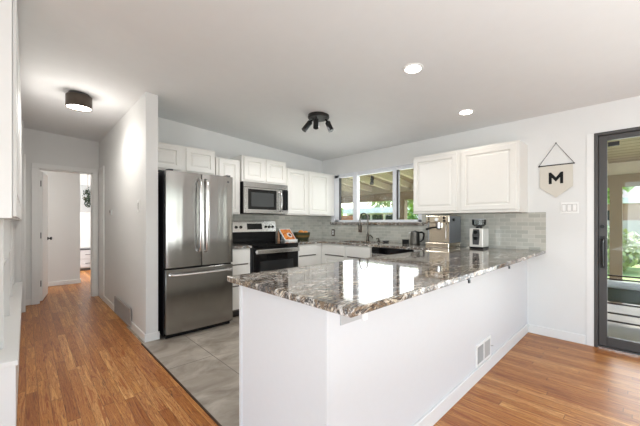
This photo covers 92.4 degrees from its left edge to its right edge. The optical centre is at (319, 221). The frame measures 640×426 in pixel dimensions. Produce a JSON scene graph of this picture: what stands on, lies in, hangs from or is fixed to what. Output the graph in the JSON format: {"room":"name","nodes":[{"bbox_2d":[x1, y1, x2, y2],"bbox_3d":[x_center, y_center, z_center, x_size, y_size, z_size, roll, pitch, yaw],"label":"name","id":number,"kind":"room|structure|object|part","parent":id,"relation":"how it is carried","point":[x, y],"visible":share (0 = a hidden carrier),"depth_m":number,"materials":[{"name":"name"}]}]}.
{"room":"kitchen","nodes":[
{"label":"kitchen","id":0,"kind":"room"},
{"bbox_2d":[21,120,23,312],"bbox_3d":[-4.358,-0.122,4.169,0.480,2.900,0.450,0,0,-44],"label":"wall","id":1,"kind":"structure","parent":0,"point":[22,220],"depth_m":4.17,"materials":[{"name":"white paint"}]},
{"bbox_2d":[24,154,25,311],"bbox_3d":[-4.046,0.153,4.205,0.020,2.150,0.070,0,0,-44],"label":"trim","id":2,"kind":"structure","parent":1,"relation":"attached to","point":[24,154],"depth_m":4.18,"materials":[{"name":"white wood"}]},
{"bbox_2d":[40,170,79,281],"bbox_3d":[-5.769,-0.122,5.358,2.490,2.900,0.120,0,0,-44],"label":"wall","id":3,"kind":"structure","parent":0,"point":[63,188],"depth_m":6.00,"materials":[{"name":"white paint"}]},
{"bbox_2d":[48,279,79,286],"bbox_3d":[-5.686,1.185,5.344,2.390,0.085,0.014,0,0,-44],"label":"baseboard","id":4,"kind":"structure","parent":3,"relation":"attached to","point":[65,282],"depth_m":6.00,"materials":[{"name":"white wood"}]},
{"bbox_2d":[24,128,98,299],"bbox_3d":[-4.187,-0.097,4.727,1.500,2.850,0.120,0,0,-44],"label":"wall","id":5,"kind":"structure","parent":0,"point":[41,147],"depth_m":4.70,"materials":[{"name":"white paint"}]},
{"bbox_2d":[40,171,51,300],"bbox_3d":[-4.453,0.217,4.996,0.096,1.998,0.634,0,0,-36],"label":"door","id":6,"kind":"structure","parent":5,"relation":"in","point":[44,238],"depth_m":4.82,"materials":[{"name":"white wood"}]},
{"bbox_3d":[-4.481,0.217,4.984,0.036,1.998,0.620,0,0,-36],"label":"panel","id":7,"kind":"part","parent":6,"relation":"part of","materials":[{"name":"white wood"}]},
{"bbox_2d":[31,163,97,304],"bbox_3d":[-4.024,0.175,4.868,0.806,2.105,0.142,0,0,-44],"label":"trim","id":8,"kind":"structure","parent":5,"relation":"attached to","point":[36,167],"depth_m":4.62,"materials":[{"name":"white wood"}]},
{"bbox_2d":[80,174,90,247],"bbox_3d":[-6.764,-0.122,7.992,4.700,2.900,0.100,0,0,-44],"label":"wall","id":9,"kind":"structure","parent":0,"point":[85,179],"depth_m":8.32,"materials":[{"name":"white paint"}]},
{"bbox_2d":[80,185,90,211],"bbox_3d":[-6.322,-0.632,8.326,0.800,0.720,0.030,0,0,-44],"label":"wall art","id":10,"kind":"object","parent":9,"relation":"attached to","point":[83,208],"visible":0.09,"depth_m":8.26,"materials":[{"name":"white paper"}]},
{"bbox_2d":[82,187,90,207],"bbox_3d":[-6.004,-0.833,7.962,0.253,0.959,0.234,0,0,-13],"label":"hanging greenery","id":11,"kind":"object","parent":9,"relation":"attached to","point":[88,197],"visible":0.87,"depth_m":7.92,"materials":[{"name":"green plant"}]},
{"bbox_2d":[99,92,157,333],"bbox_3d":[-2.694,-0.072,4.171,0.115,2.800,2.770,0,0,-44],"label":"wall","id":12,"kind":"structure","parent":0,"point":[128,153],"depth_m":3.49,"materials":[{"name":"white paint"}]},
{"bbox_2d":[98,166,103,299],"bbox_3d":[-3.516,0.178,4.933,0.017,2.100,0.468,0,0,-44],"label":"trim","id":13,"kind":"structure","parent":12,"relation":"attached to","point":[101,170],"depth_m":4.90,"materials":[{"name":"white wood"}]},
{"bbox_2d":[114,296,130,327],"bbox_3d":[-2.463,1.101,3.818,0.012,0.215,0.860,0,0,-44],"label":"air vent","id":14,"kind":"object","parent":12,"relation":"in","point":[121,309],"visible":1,"depth_m":3.77,"materials":[{"name":"white metal"}]},
{"bbox_2d":[103,296,144,340],"bbox_3d":[-2.567,1.185,3.946,0.014,0.085,2.270,0,0,-44],"label":"baseboard","id":15,"kind":"structure","parent":12,"relation":"attached to","point":[139,332],"depth_m":3.43,"materials":[{"name":"white wood"}]},
{"bbox_2d":[137,200,139,211],"bbox_3d":[-1.967,-0.172,3.323,0.010,0.130,0.075,0,0,-44],"label":"light switch","id":16,"kind":"object","parent":12,"relation":"attached to","point":[138,201],"visible":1,"depth_m":3.31,"materials":[{"name":"white plastic"}]},
{"bbox_2d":[144,331,159,342],"bbox_3d":[-1.730,1.185,3.166,0.143,0.085,0.014,0,0,-44],"label":"baseboard","id":17,"kind":"structure","parent":12,"relation":"attached to","point":[149,337],"depth_m":3.16,"materials":[{"name":"white wood"}]},
{"bbox_2d":[158,117,321,263],"bbox_3d":[-1.109,-0.072,4.811,3.060,2.800,0.140,0,0,-44],"label":"wall","id":18,"kind":"structure","parent":0,"point":[171,132],"depth_m":4.45,"materials":[{"name":"white paint"}]},
{"bbox_2d":[158,142,214,174],"bbox_3d":[-1.754,-0.763,3.853,0.770,0.322,0.349,0,0,-44],"label":"upper cabinet","id":19,"kind":"object","parent":18,"relation":"attached to","point":[170,156],"visible":0.59,"depth_m":3.74,"materials":[{"name":"paint"}]},
{"bbox_3d":[-1.797,-0.763,3.584,0.335,0.282,0.019,0,0,-44],"label":"door","id":20,"kind":"part","parent":19,"relation":"part of","materials":[{"name":"paint"}]},
{"bbox_3d":[-1.503,-0.763,3.866,0.360,0.282,0.019,0,0,-44],"label":"door","id":21,"kind":"part","parent":19,"relation":"part of","materials":[{"name":"paint"}]},
{"bbox_2d":[215,157,239,214],"bbox_3d":[-1.342,-0.479,4.249,0.345,0.745,0.349,0,0,-44],"label":"upper cabinet","id":22,"kind":"object","parent":18,"relation":"attached to","point":[223,166],"visible":0.48,"depth_m":4.17,"materials":[{"name":"paint"}]},
{"bbox_2d":[230,155,285,184],"bbox_3d":[-0.924,-0.747,4.629,0.765,0.360,0.379,0,0,-44],"label":"upper cabinet","id":23,"kind":"object","parent":18,"relation":"attached to","point":[252,169],"visible":0.82,"depth_m":4.45,"materials":[{"name":"paint"}]},
{"bbox_3d":[-0.936,-0.747,4.368,0.325,0.320,0.019,0,0,-44],"label":"door","id":24,"kind":"part","parent":23,"relation":"part of","materials":[{"name":"paint"}]},
{"bbox_2d":[240,181,287,214],"bbox_3d":[-0.885,-0.341,4.594,0.752,0.442,0.473,0,0,-44],"label":"microwave","id":25,"kind":"object","parent":23,"relation":"attached to","point":[255,197],"visible":0.95,"depth_m":4.41,"materials":[{"name":"silver metal"}]},
{"bbox_3d":[-0.914,-0.128,4.624,0.732,0.016,0.390,0,0,-44],"label":"plate","id":26,"kind":"part","parent":25,"relation":"part of","materials":[{"name":"silver metal"}]},
{"bbox_3d":[-0.814,-0.304,4.440,0.640,0.360,0.034,0,0,-44],"label":"door","id":27,"kind":"part","parent":25,"relation":"part of","materials":[{"name":"metal"}]},
{"bbox_3d":[-0.583,-0.309,4.599,0.024,0.312,0.063,0,0,-44],"label":"handle","id":28,"kind":"part","parent":25,"relation":"part of","materials":[{"name":"metal"}]},
{"bbox_3d":[-0.542,-0.332,4.701,0.109,0.305,0.034,0,0,-44],"label":"control panel","id":29,"kind":"part","parent":25,"relation":"part of","materials":[{"name":"black glass"}]},
{"bbox_3d":[-0.664,-0.747,4.629,0.350,0.320,0.019,0,0,-44],"label":"door","id":30,"kind":"part","parent":23,"relation":"part of","materials":[{"name":"paint"}]},
{"bbox_2d":[233,214,321,240],"bbox_3d":[-0.772,0.043,5.030,2.228,0.529,0.009,0,0,-44],"label":"backsplash","id":31,"kind":"structure","parent":18,"relation":"attached to","point":[312,224],"depth_m":5.31,"materials":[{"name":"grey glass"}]},
{"bbox_2d":[277,168,333,215],"bbox_3d":[-0.250,-0.482,5.296,1.110,0.740,0.349,0,0,-44],"label":"upper cabinet","id":32,"kind":"object","parent":18,"relation":"attached to","point":[310,193],"visible":0.9,"depth_m":5.14,"materials":[{"name":"paint"}]},
{"bbox_3d":[-0.367,-0.482,4.955,0.410,0.700,0.019,0,0,-44],"label":"door","id":33,"kind":"part","parent":32,"relation":"part of","materials":[{"name":"paint"}]},
{"bbox_3d":[-0.019,-0.482,5.289,0.455,0.700,0.019,0,0,-44],"label":"door","id":34,"kind":"part","parent":32,"relation":"part of","materials":[{"name":"paint"}]},
{"bbox_2d":[16,270,639,425],"bbox_3d":[-1.661,1.286,1.732,8.400,0.124,17.600,0,0,-44],"label":"floor","id":35,"kind":"structure","parent":0,"point":[80,363],"depth_m":2.41,"materials":[{"name":"brown wood"}]},
{"bbox_2d":[0,0,22,425],"bbox_3d":[-3.040,-0.072,2.824,0.419,2.600,3.305,0,0,-44],"label":"cabinet","id":36,"kind":"object","parent":35,"relation":"on","point":[10,89],"visible":1,"depth_m":1.79,"materials":[{"name":"white wood"}]},
{"bbox_3d":[-2.138,-0.692,2.162,0.017,1.320,1.040,0,0,-44],"label":"door","id":37,"kind":"part","parent":36,"relation":"part of","materials":[{"name":"white wood"}]},
{"bbox_3d":[-2.871,-0.692,2.927,0.017,1.320,1.040,0,0,-44],"label":"door","id":38,"kind":"part","parent":36,"relation":"part of","materials":[{"name":"white wood"}]},
{"bbox_2d":[80,248,90,270],"bbox_3d":[-5.884,0.956,8.130,0.940,0.545,0.480,0,0,-44],"label":"dresser","id":39,"kind":"object","parent":35,"relation":"on","point":[85,253],"visible":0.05,"depth_m":7.78,"materials":[{"name":"white wood"}]},
{"bbox_3d":[-5.739,0.826,7.978,0.860,0.205,0.020,0,0,-44],"label":"drawer","id":40,"kind":"part","parent":39,"relation":"part of","materials":[{"name":"white wood"}]},
{"bbox_3d":[-5.739,1.046,7.978,0.860,0.205,0.020,0,0,-44],"label":"drawer","id":41,"kind":"part","parent":39,"relation":"part of","materials":[{"name":"white wood"}]},
{"bbox_2d":[141,343,221,425],"bbox_3d":[-0.903,1.227,2.161,0.012,0.010,2.570,0,0,-44],"label":"trim","id":42,"kind":"structure","parent":35,"relation":"on","point":[142,344],"depth_m":2.23,"materials":[{"name":"black metal"}]},
{"bbox_2d":[158,169,232,338],"bbox_3d":[-1.552,0.334,3.671,0.762,1.781,0.843,0,0,-44],"label":"refrigerator","id":43,"kind":"object","parent":35,"relation":"on","point":[195,210],"visible":1,"depth_m":3.34,"materials":[{"name":"silver metal"}]},
{"bbox_3d":[-1.468,-0.027,3.310,0.374,1.020,0.064,0,0,-44],"label":"door","id":44,"kind":"part","parent":43,"relation":"part of","materials":[{"name":"metal"}]},
{"bbox_3d":[-1.331,0.837,3.441,0.754,0.673,0.064,0,0,-44],"label":"freezer drawer","id":45,"kind":"part","parent":43,"relation":"part of","materials":[{"name":"metal"}]},
{"bbox_3d":[-1.289,0.556,3.397,0.701,0.028,0.081,0,0,-44],"label":"handle","id":46,"kind":"part","parent":43,"relation":"part of","materials":[{"name":"metal"}]},
{"bbox_3d":[-1.315,-0.072,3.372,0.029,0.826,0.084,0,0,-44],"label":"handle","id":47,"kind":"part","parent":43,"relation":"part of","materials":[{"name":"metal"}]},
{"bbox_3d":[-1.263,-0.072,3.422,0.029,0.826,0.084,0,0,-44],"label":"handle","id":48,"kind":"part","parent":43,"relation":"part of","materials":[{"name":"metal"}]},
{"bbox_3d":[-1.194,-0.027,3.573,0.374,1.020,0.064,0,0,-44],"label":"door","id":49,"kind":"part","parent":43,"relation":"part of","materials":[{"name":"metal"}]},
{"bbox_2d":[231,248,249,316],"bbox_3d":[-1.238,0.782,4.155,0.305,0.881,0.630,0,0,-44],"label":"base cabinet","id":50,"kind":"object","parent":35,"relation":"on","point":[241,257],"visible":0.25,"depth_m":3.91,"materials":[{"name":"paint"}]},
{"bbox_3d":[-1.027,0.968,3.935,0.289,0.290,0.019,0,0,-44],"label":"drawer","id":51,"kind":"part","parent":50,"relation":"part of","materials":[{"name":"paint"}]},
{"bbox_3d":[-1.027,0.449,3.935,0.289,0.178,0.019,0,0,-44],"label":"drawer","id":52,"kind":"part","parent":50,"relation":"part of","materials":[{"name":"paint"}]},
{"bbox_3d":[-1.027,0.680,3.935,0.289,0.255,0.019,0,0,-44],"label":"drawer","id":53,"kind":"part","parent":50,"relation":"part of","materials":[{"name":"paint"}]},
{"bbox_2d":[233,244,251,248],"bbox_3d":[-1.230,0.324,4.151,0.314,0.032,0.644,0,0,-44],"label":"countertop","id":54,"kind":"structure","parent":50,"relation":"on","point":[235,246],"depth_m":3.97,"materials":[{"name":"stone"}]},
{"bbox_2d":[233,221,299,272],"bbox_3d":[-0.798,0.596,4.494,0.765,1.225,0.697,0,0,-44],"label":"range","id":55,"kind":"object","parent":35,"relation":"on","point":[266,253],"visible":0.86,"depth_m":4.44,"materials":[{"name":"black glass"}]},
{"bbox_3d":[-1.009,0.068,4.714,0.765,0.170,0.089,0,0,-44],"label":"control panel","id":56,"kind":"part","parent":55,"relation":"part of","materials":[{"name":"metal"}]},
{"bbox_2d":[233,241,297,246],"bbox_3d":[-0.804,0.312,4.500,0.765,0.021,0.610,0,0,-44],"label":"cooktop","id":57,"kind":"object","parent":55,"relation":"in","point":[253,243],"depth_m":4.38,"materials":[{"name":"black glass"}]},
{"bbox_3d":[-0.606,0.341,4.293,0.753,0.031,0.044,0,0,-44],"label":"trim rail","id":58,"kind":"part","parent":55,"relation":"part of","materials":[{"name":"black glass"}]},
{"bbox_3d":[-0.607,0.694,4.295,0.753,0.668,0.040,0,0,-44],"label":"oven door","id":59,"kind":"part","parent":55,"relation":"part of","materials":[{"name":"black glass"}]},
{"bbox_3d":[-0.575,0.395,4.262,0.725,0.057,0.052,0,0,-44],"label":"handle","id":60,"kind":"part","parent":55,"relation":"part of","materials":[{"name":"metal"}]},
{"bbox_2d":[298,243,320,266],"bbox_3d":[-0.366,0.782,4.990,0.510,0.881,0.630,0,0,-44],"label":"base cabinet","id":61,"kind":"object","parent":35,"relation":"on","point":[309,254],"visible":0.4,"depth_m":4.75,"materials":[{"name":"paint"}]},
{"bbox_3d":[-0.191,0.668,4.736,0.390,0.280,0.019,0,0,-44],"label":"drawer","id":62,"kind":"part","parent":61,"relation":"part of","materials":[{"name":"paint"}]},
{"bbox_3d":[-0.191,0.434,4.736,0.390,0.148,0.019,0,0,-44],"label":"drawer","id":63,"kind":"part","parent":61,"relation":"part of","materials":[{"name":"paint"}]},
{"bbox_2d":[322,243,371,263],"bbox_3d":[0.578,0.782,4.794,0.620,0.881,0.990,0,0,-44],"label":"base cabinet","id":64,"kind":"object","parent":35,"relation":"on","point":[330,253],"visible":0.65,"depth_m":4.60,"materials":[{"name":"paint"}]},
{"bbox_3d":[0.218,0.434,4.736,0.019,0.148,0.445,0,0,-44],"label":"drawer","id":65,"kind":"part","parent":64,"relation":"part of","materials":[{"name":"paint"}]},
{"bbox_3d":[0.218,0.821,4.736,0.019,0.585,0.445,0,0,-44],"label":"door","id":66,"kind":"part","parent":64,"relation":"part of","materials":[{"name":"paint"}]},
{"bbox_3d":[0.542,0.434,4.399,0.019,0.148,0.450,0,0,-44],"label":"drawer","id":67,"kind":"part","parent":64,"relation":"part of","materials":[{"name":"paint"}]},
{"bbox_2d":[239,260,527,425],"bbox_3d":[0.974,0.784,2.537,3.177,0.887,0.824,0,0,-44],"label":"peninsula base","id":68,"kind":"object","parent":35,"relation":"on","point":[412,360],"depth_m":1.60,"materials":[{"name":"paint"}]},
{"bbox_3d":[-0.440,0.782,1.735,0.024,0.881,0.024,0,0,-44],"label":"corner trim","id":69,"kind":"part","parent":68,"relation":"part of","materials":[{"name":"paint"}]},
{"bbox_3d":[-0.205,0.782,1.494,0.018,0.882,0.690,0,0,-44],"label":"panel","id":70,"kind":"part","parent":68,"relation":"part of","materials":[{"name":"paint"}]},
{"bbox_3d":[0.187,0.388,1.301,0.160,0.094,0.130,0,0,-44],"label":"support bracket","id":71,"kind":"part","parent":68,"relation":"part of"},
{"bbox_2d":[227,238,545,317],"bbox_3d":[0.073,0.324,3.447,3.221,0.032,3.464,0,0,-44],"label":"countertop","id":72,"kind":"structure","parent":68,"relation":"on","point":[349,288],"depth_m":1.78,"materials":[{"name":"stone"}]},
{"bbox_2d":[293,232,309,240],"bbox_3d":[-0.308,0.240,5.205,0.290,0.135,0.290,0,0,-44],"label":"fruit bowl","id":73,"kind":"object","parent":72,"relation":"on","point":[301,236],"visible":0.91,"depth_m":5.09,"materials":[{"name":"green ceramic"}]},
{"bbox_2d":[359,213,372,240],"bbox_3d":[0.722,0.080,4.888,0.230,0.456,0.113,0,0,-4],"label":"kitchen faucet","id":74,"kind":"object","parent":72,"relation":"on","point":[367,234],"visible":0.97,"depth_m":4.89,"materials":[{"name":"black metal"}]},
{"bbox_2d":[402,239,408,243],"bbox_3d":[1.204,0.277,4.321,0.064,0.062,0.080,0,0,-44],"label":"tin canister","id":75,"kind":"object","parent":72,"relation":"on","point":[404,241],"visible":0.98,"depth_m":4.30,"materials":[{"name":"black metal"}]},
{"bbox_2d":[409,230,424,244],"bbox_3d":[1.321,0.212,4.211,0.163,0.192,0.163,0,0,-27],"label":"kettle","id":76,"kind":"object","parent":72,"relation":"on","point":[414,235],"visible":1,"depth_m":4.17,"materials":[{"name":"metal"}]},
{"bbox_2d":[426,216,460,247],"bbox_3d":[1.519,0.116,3.814,0.428,0.385,0.317,0,0,-44],"label":"espresso machine","id":77,"kind":"object","parent":72,"relation":"on","point":[443,231],"visible":1,"depth_m":3.75,"materials":[{"name":"metal"}]},
{"bbox_3d":[1.489,0.130,3.800,0.030,0.244,0.271,0,0,-44],"label":"splash panel","id":78,"kind":"part","parent":77,"relation":"part of","materials":[{"name":"metal"}]},
{"bbox_2d":[426,242,459,247],"bbox_3d":[1.543,0.281,3.852,0.340,0.055,0.295,0,0,-44],"label":"drip tray","id":79,"kind":"object","parent":77,"relation":"on","point":[428,244],"depth_m":3.73,"materials":[{"name":"metal"}]},
{"bbox_2d":[469,219,488,248],"bbox_3d":[1.843,0.134,3.568,0.220,0.348,0.152,0,0,-44],"label":"coffee grinder","id":80,"kind":"object","parent":72,"relation":"on","point":[478,236],"visible":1,"depth_m":3.51,"materials":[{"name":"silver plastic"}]},
{"bbox_3d":[1.784,0.171,3.512,0.003,0.175,0.080,0,0,-44],"label":"plate","id":81,"kind":"part","parent":80,"relation":"part of","materials":[{"name":"silver metal"}]},
{"bbox_3d":[-0.500,0.250,4.958,0.190,0.115,0.200,0,0,42],"label":"book stand","id":82,"kind":"object","parent":72,"relation":"on","visible":0},
{"bbox_2d":[279,229,295,240],"bbox_3d":[-0.528,0.208,4.983,0.177,0.194,0.240,0,0,42],"label":"cookbook","id":83,"kind":"object","parent":82,"relation":"on","point":[287,234],"visible":0.95,"depth_m":4.96,"materials":[{"name":"orange paper"}]},
{"bbox_3d":[1.172,0.784,2.349,3.153,0.887,0.018,0,0,-44],"label":"panel","id":84,"kind":"part","parent":68,"relation":"part of","materials":[{"name":"paint"}]},
{"bbox_3d":[1.183,1.179,2.337,3.153,0.098,0.014,0,0,-44],"label":"baseboard","id":85,"kind":"part","parent":68,"relation":"part of","materials":[{"name":"white wood"}]},
{"bbox_2d":[476,335,492,367],"bbox_3d":[1.327,1.038,2.469,0.343,0.170,0.023,0,0,-44],"label":"wall vent","id":86,"kind":"object","parent":68,"relation":"attached to","point":[483,349],"visible":1,"depth_m":2.46,"materials":[{"name":"white plastic"}]},
{"bbox_2d":[372,247,413,256],"bbox_3d":[1.123,0.783,4.188,0.572,0.879,0.620,0,0,-44],"label":"dishwasher","id":87,"kind":"object","parent":35,"relation":"on","point":[376,251],"visible":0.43,"depth_m":4.04,"materials":[{"name":"metal"}]},
{"bbox_3d":[0.928,0.773,4.001,0.032,0.690,0.612,0,0,-44],"label":"door","id":88,"kind":"part","parent":87,"relation":"part of","materials":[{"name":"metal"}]},
{"bbox_2d":[17,0,639,160],"bbox_3d":[-1.661,-1.607,1.732,8.600,0.931,17.800,0,0,-44],"label":"ceiling","id":89,"kind":"structure","parent":0,"point":[254,71],"depth_m":2.48,"materials":[{"name":"paint"}]},
{"bbox_2d":[65,90,92,111],"bbox_3d":[-2.556,-1.288,3.257,0.228,0.162,0.228,0,0,-44],"label":"drum ceiling light","id":90,"kind":"object","parent":89,"relation":"attached to","point":[75,100],"visible":0.98,"depth_m":3.19,"materials":[{"name":"brown metal"}]},
{"bbox_2d":[66,104,90,110],"bbox_3d":[-2.556,-1.219,3.257,0.215,0.008,0.215,0,0,-44],"label":"diffuser","id":91,"kind":"object","parent":90,"relation":"attached to","point":[77,107],"depth_m":3.26,"materials":[{"name":"white"}]},
{"bbox_2d":[302,111,333,131],"bbox_3d":[-0.027,-1.147,3.569,0.300,0.206,0.266,0,0,-44],"label":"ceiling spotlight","id":92,"kind":"object","parent":89,"relation":"attached to","point":[316,117],"visible":1,"depth_m":3.54,"materials":[{"name":"black metal"}]},
{"bbox_2d":[403,63,423,73],"bbox_3d":[0.760,-1.251,2.506,0.163,0.017,0.164,0,0,-39],"label":"recessed light","id":93,"kind":"object","parent":89,"relation":"in","point":[411,68],"visible":1,"depth_m":2.50,"materials":[{"name":"white plastic"}]},
{"bbox_2d":[458,109,473,114],"bbox_3d":[1.578,-1.187,3.319,0.163,0.017,0.164,0,0,-39],"label":"recessed light","id":94,"kind":"object","parent":89,"relation":"in","point":[465,111],"visible":1,"depth_m":3.31,"materials":[{"name":"white plastic"}]},
{"bbox_2d":[322,96,639,344],"bbox_3d":[3.701,-0.012,2.108,0.160,2.720,10.720,0,0,-44],"label":"wall","id":95,"kind":"structure","parent":0,"point":[556,278],"depth_m":3.26,"materials":[{"name":"white paint"}]},
{"bbox_2d":[330,163,427,225],"bbox_3d":[0.882,-0.400,4.947,0.100,0.899,1.920,0,0,-44],"label":"window","id":96,"kind":"structure","parent":95,"relation":"in","point":[336,219],"depth_m":5.01,"materials":[{"name":"white plastic"}]},
{"bbox_3d":[0.861,0.027,4.927,0.043,0.046,1.920,0,0,-44],"label":"sill","id":97,"kind":"part","parent":96,"relation":"part of","materials":[{"name":"stone"}]},
{"bbox_2d":[322,212,545,250],"bbox_3d":[1.233,0.099,4.558,0.009,0.417,3.466,0,0,-44],"label":"backsplash","id":98,"kind":"structure","parent":95,"relation":"attached to","point":[527,230],"depth_m":3.71,"materials":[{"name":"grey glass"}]},
{"bbox_2d":[414,140,527,213],"bbox_3d":[1.774,-0.482,3.749,0.349,0.750,1.215,0,0,-44],"label":"upper cabinet","id":99,"kind":"object","parent":95,"relation":"attached to","point":[493,178],"visible":1,"depth_m":3.51,"materials":[{"name":"paint"}]},
{"bbox_3d":[1.437,-0.482,3.862,0.019,0.690,0.560,0,0,-44],"label":"door","id":100,"kind":"part","parent":99,"relation":"part of","materials":[{"name":"paint"}]},
{"bbox_3d":[1.860,-0.482,3.421,0.019,0.690,0.563,0,0,-44],"label":"door","id":101,"kind":"part","parent":99,"relation":"part of","materials":[{"name":"paint"}]},
{"bbox_2d":[538,146,574,196],"bbox_3d":[2.492,-0.549,3.241,0.016,0.580,0.310,0,0,-44],"label":"pennant","id":102,"kind":"object","parent":95,"relation":"attached to","point":[555,179],"visible":1,"depth_m":3.23,"materials":[{"name":"beige fabric"}]},
{"bbox_2d":[528,324,585,344],"bbox_3d":[2.490,1.181,3.245,0.014,0.095,0.487,0,0,-44],"label":"baseboard","id":103,"kind":"structure","parent":95,"relation":"attached to","point":[554,333],"depth_m":3.23,"materials":[{"name":"white wood"}]},
{"bbox_2d":[560,202,578,213],"bbox_3d":[2.570,-0.147,3.164,0.010,0.118,0.148,0,0,-44],"label":"light switch","id":104,"kind":"object","parent":95,"relation":"attached to","point":[565,207],"visible":1,"depth_m":3.16,"materials":[{"name":"white plastic"}]},
{"bbox_2d":[587,134,593,345],"bbox_3d":[2.684,0.178,3.048,0.006,2.100,0.055,0,0,-44],"label":"trim","id":105,"kind":"structure","parent":95,"relation":"attached to","point":[590,137],"depth_m":3.04,"materials":[{"name":"white wood"}]},
{"bbox_2d":[594,126,639,356],"bbox_3d":[3.395,0.188,2.366,0.184,2.120,1.915,0,0,-44],"label":"door","id":106,"kind":"structure","parent":95,"relation":"in","point":[601,340],"depth_m":3.00,"materials":[{"name":"black metal"}]},
{"bbox_3d":[2.734,0.293,2.971,0.068,0.310,0.036,0,0,-44],"label":"handle","id":107,"kind":"part","parent":106,"relation":"part of","materials":[{"name":"black metal"}]},
{"bbox_2d":[607,301,639,341],"bbox_3d":[-0.399,1.403,8.623,2.940,0.150,21.000,0,0,-44],"label":"floor","id":108,"kind":"structure","parent":0,"point":[617,330],"depth_m":4.02,"materials":[{"name":"concrete"}]},
{"bbox_2d":[341,137,639,303],"bbox_3d":[-0.342,-0.052,8.678,3.100,2.760,21.000,0,0,-44],"label":"roof","id":109,"kind":"structure","parent":108,"relation":"on","point":[623,160],"depth_m":5.05,"materials":[{"name":"paint"}]},
{"bbox_2d":[370,176,373,184],"bbox_3d":[1.161,-0.965,6.847,0.090,0.274,0.131,0,0,30],"label":"spotlight","id":110,"kind":"object","parent":109,"relation":"attached to","point":[372,177],"visible":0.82,"depth_m":6.83,"materials":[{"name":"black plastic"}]},
{"bbox_3d":[2.146,0.378,7.912,0.150,1.900,0.150,0,0,-44],"label":"post","id":111,"kind":"part","parent":109,"relation":"part of","materials":[{"name":"paint"}]},
{"bbox_3d":[4.880,0.378,5.061,0.150,1.900,0.150,0,0,-44],"label":"post","id":112,"kind":"part","parent":109,"relation":"part of","materials":[{"name":"paint"}]},
{"bbox_2d":[607,274,639,326],"bbox_3d":[4.013,0.990,3.848,0.644,0.675,1.826,0,0,-44],"label":"sofa","id":113,"kind":"object","parent":108,"relation":"on","point":[621,291],"visible":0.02,"depth_m":3.78,"materials":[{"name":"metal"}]},
{"bbox_2d":[607,287,639,304],"bbox_3d":[4.017,0.913,3.852,0.570,0.170,1.740,0,0,-44],"label":"seat cushion","id":114,"kind":"object","parent":113,"relation":"on","point":[627,295],"depth_m":3.76,"materials":[{"name":"grey fabric"}]},
{"bbox_2d":[607,265,639,282],"bbox_3d":[10.094,1.538,23.535,32.850,0.180,70.000,0,0,-44],"label":"lawn","id":115,"kind":"structure","parent":0,"point":[633,271],"depth_m":8.63,"materials":[{"name":"green plant"}]},
{"bbox_2d":[341,216,352,219],"bbox_3d":[0.357,0.548,10.630,0.070,1.500,2.150,0,0,-44],"label":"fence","id":116,"kind":"object","parent":115,"relation":"on","point":[342,217],"visible":0.02,"depth_m":10.04,"materials":[{"name":"orange wood"}]},
{"bbox_2d":[342,207,417,219],"bbox_3d":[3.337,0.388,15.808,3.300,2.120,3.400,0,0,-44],"label":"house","id":117,"kind":"structure","parent":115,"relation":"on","point":[377,213],"depth_m":14.50,"materials":[{"name":"white"}]},
{"bbox_2d":[366,199,413,207],"bbox_3d":[7.282,-1.867,22.732,7.323,6.634,9.254,0,0,-44],"label":"tree","id":118,"kind":"object","parent":115,"relation":"on","point":[379,203],"visible":0.03,"depth_m":22.98,"materials":[{"name":"green plant"}]},
{"bbox_2d":[407,203,417,219],"bbox_3d":[3.840,0.243,10.746,1.738,2.427,2.124,0,0,-44],"label":"bush","id":119,"kind":"object","parent":115,"relation":"on","point":[410,216],"visible":0.02,"depth_m":10.80,"materials":[{"name":"green plant"}]},
{"bbox_2d":[607,187,633,203],"bbox_3d":[10.095,-1.319,12.463,3.260,5.539,4.228,0,0,-44],"label":"tree","id":120,"kind":"object","parent":115,"relation":"on","point":[628,189],"visible":0.02,"depth_m":11.37,"materials":[{"name":"green plant"}]},
{"bbox_2d":[607,225,639,270],"bbox_3d":[8.489,0.772,9.370,1.487,1.525,2.248,0,0,-44],"label":"bush","id":121,"kind":"object","parent":115,"relation":"on","point":[627,250],"visible":0.2,"depth_m":8.75,"materials":[{"name":"green plant"}]},
{"bbox_2d":[607,186,639,219],"bbox_3d":[17.797,-0.502,13.949,6.000,3.900,11.300,0,0,-44],"label":"house","id":122,"kind":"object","parent":115,"relation":"on","point":[631,200],"visible":0.02,"depth_m":14.00,"materials":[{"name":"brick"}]},
{"bbox_2d":[607,220,639,264],"bbox_3d":[14.524,0.648,5.060,0.090,1.600,15.200,0,0,-44],"label":"fence","id":123,"kind":"object","parent":115,"relation":"on","point":[630,225],"visible":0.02,"depth_m":9.83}
]}

